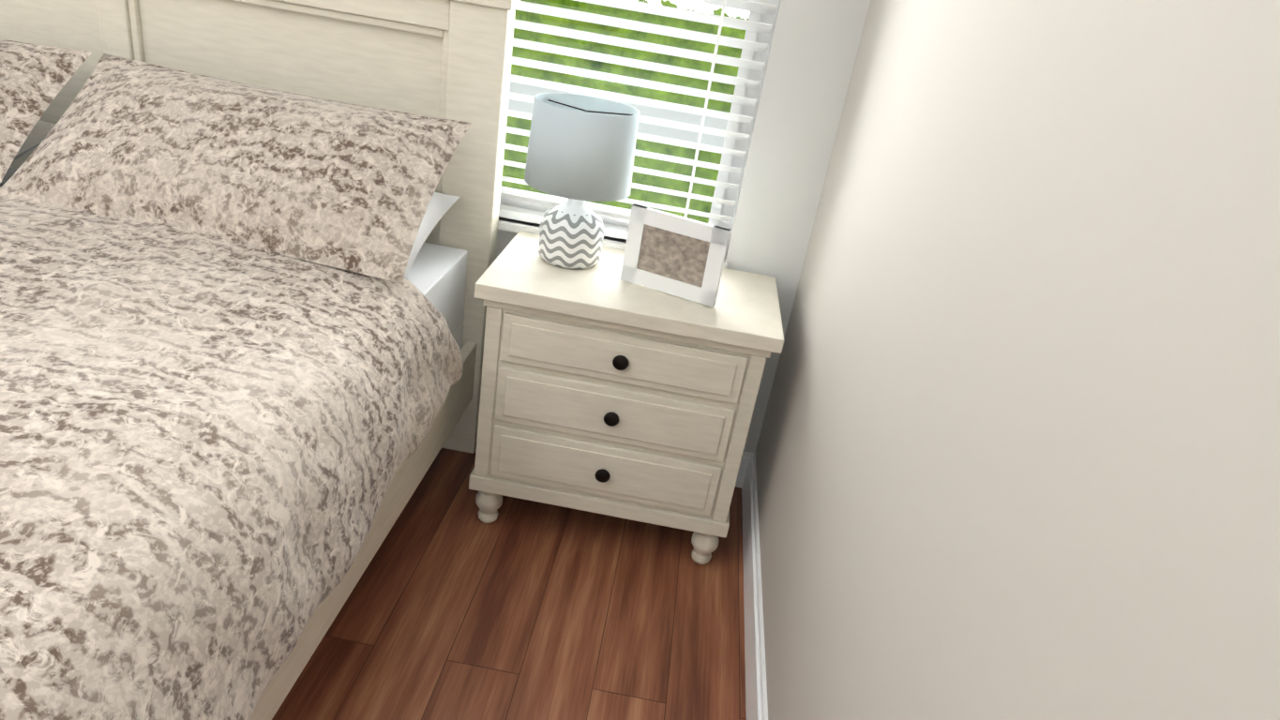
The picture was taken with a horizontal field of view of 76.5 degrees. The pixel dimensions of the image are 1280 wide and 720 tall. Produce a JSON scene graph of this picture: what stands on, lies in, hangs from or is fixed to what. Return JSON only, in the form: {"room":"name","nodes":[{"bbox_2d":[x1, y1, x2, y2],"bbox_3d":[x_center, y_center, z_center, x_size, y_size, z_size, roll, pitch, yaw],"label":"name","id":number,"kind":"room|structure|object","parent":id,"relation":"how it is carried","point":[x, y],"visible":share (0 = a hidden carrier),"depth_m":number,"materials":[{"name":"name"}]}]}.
{"room":"bedroom","nodes":[
{"label":"bedroom","id":0,"kind":"room"},
{"bbox_2d":[271,448,746,719],"bbox_3d":[-0.186,1.367,0.602,10.900,0.050,4.670,10,26,2],"label":"floor","id":1,"kind":"structure","parent":0,"point":[454,608],"depth_m":2.00,"materials":[{"name":"brown wood"}]},
{"bbox_2d":[0,0,520,719],"bbox_3d":[-1.558,-0.155,1.387,2.228,1.560,2.210,10,26,2],"label":"bed","id":2,"kind":"object","parent":1,"relation":"on","point":[248,253],"visible":1,"depth_m":1.68,"materials":[{"name":"beige fabric"}]},
{"bbox_2d":[468,230,783,564],"bbox_3d":[-0.060,0.117,2.307,0.756,0.738,0.467,10,26,2],"label":"nightstand","id":3,"kind":"object","parent":1,"relation":"on","point":[606,389],"visible":0.98,"depth_m":2.08,"materials":[{"name":"beige paint"}]},
{"bbox_2d":[524,92,639,269],"bbox_3d":[-0.162,-0.457,2.118,0.278,0.412,0.278,10,26,2],"label":"lamp","id":4,"kind":"object","parent":3,"relation":"on","point":[581,148],"visible":1,"depth_m":2.00,"materials":[{"name":"ceramic"},{"name":"fabric"}]},
{"bbox_2d":[620,203,730,307],"bbox_3d":[0.098,-0.275,2.075,0.260,0.200,0.082,19,27,18],"label":"photo frame","id":5,"kind":"object","parent":3,"relation":"on","point":[676,255],"visible":1,"depth_m":2.04,"materials":[{"name":"white wood"}]},
{"bbox_2d":[496,0,870,451],"bbox_3d":[-2.194,-1.364,2.216,5.870,2.800,0.120,10,26,2],"label":"wall","id":6,"kind":"structure","parent":0,"point":[812,52],"depth_m":2.22,"materials":[{"name":"paint"}]},
{"bbox_2d":[497,0,779,268],"bbox_3d":[-0.092,-1.001,2.132,0.930,1.412,0.142,10,26,2],"label":"window blinds","id":7,"kind":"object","parent":6,"relation":"in","point":[534,206],"depth_m":2.23,"materials":[{"name":"white plastic"}]},
{"bbox_2d":[735,450,746,487],"bbox_3d":[-1.613,-0.004,2.708,4.040,0.135,0.016,10,26,2],"label":"baseboard","id":8,"kind":"structure","parent":6,"relation":"attached to","point":[745,451],"depth_m":2.64,"materials":[{"name":"white wood"}]},
{"bbox_2d":[755,0,1279,719],"bbox_3d":[0.385,0.165,-0.023,0.120,2.800,4.670,10,26,2],"label":"wall","id":9,"kind":"structure","parent":0,"point":[1018,450],"depth_m":0.77,"materials":[{"name":"paint"}]},
{"bbox_2d":[738,450,767,719],"bbox_3d":[0.222,0.920,1.451,0.026,0.135,2.620,10,26,2],"label":"baseboard","id":10,"kind":"structure","parent":9,"relation":"attached to","point":[756,700],"depth_m":2.06,"materials":[{"name":"white wood"}]},
{"label":"outside","id":11,"kind":"structure","parent":0,"visible":0},
{"bbox_2d":[501,0,749,223],"bbox_3d":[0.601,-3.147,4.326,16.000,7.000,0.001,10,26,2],"label":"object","id":12,"kind":"object","parent":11,"point":[643,145],"depth_m":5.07,"materials":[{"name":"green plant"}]}
]}

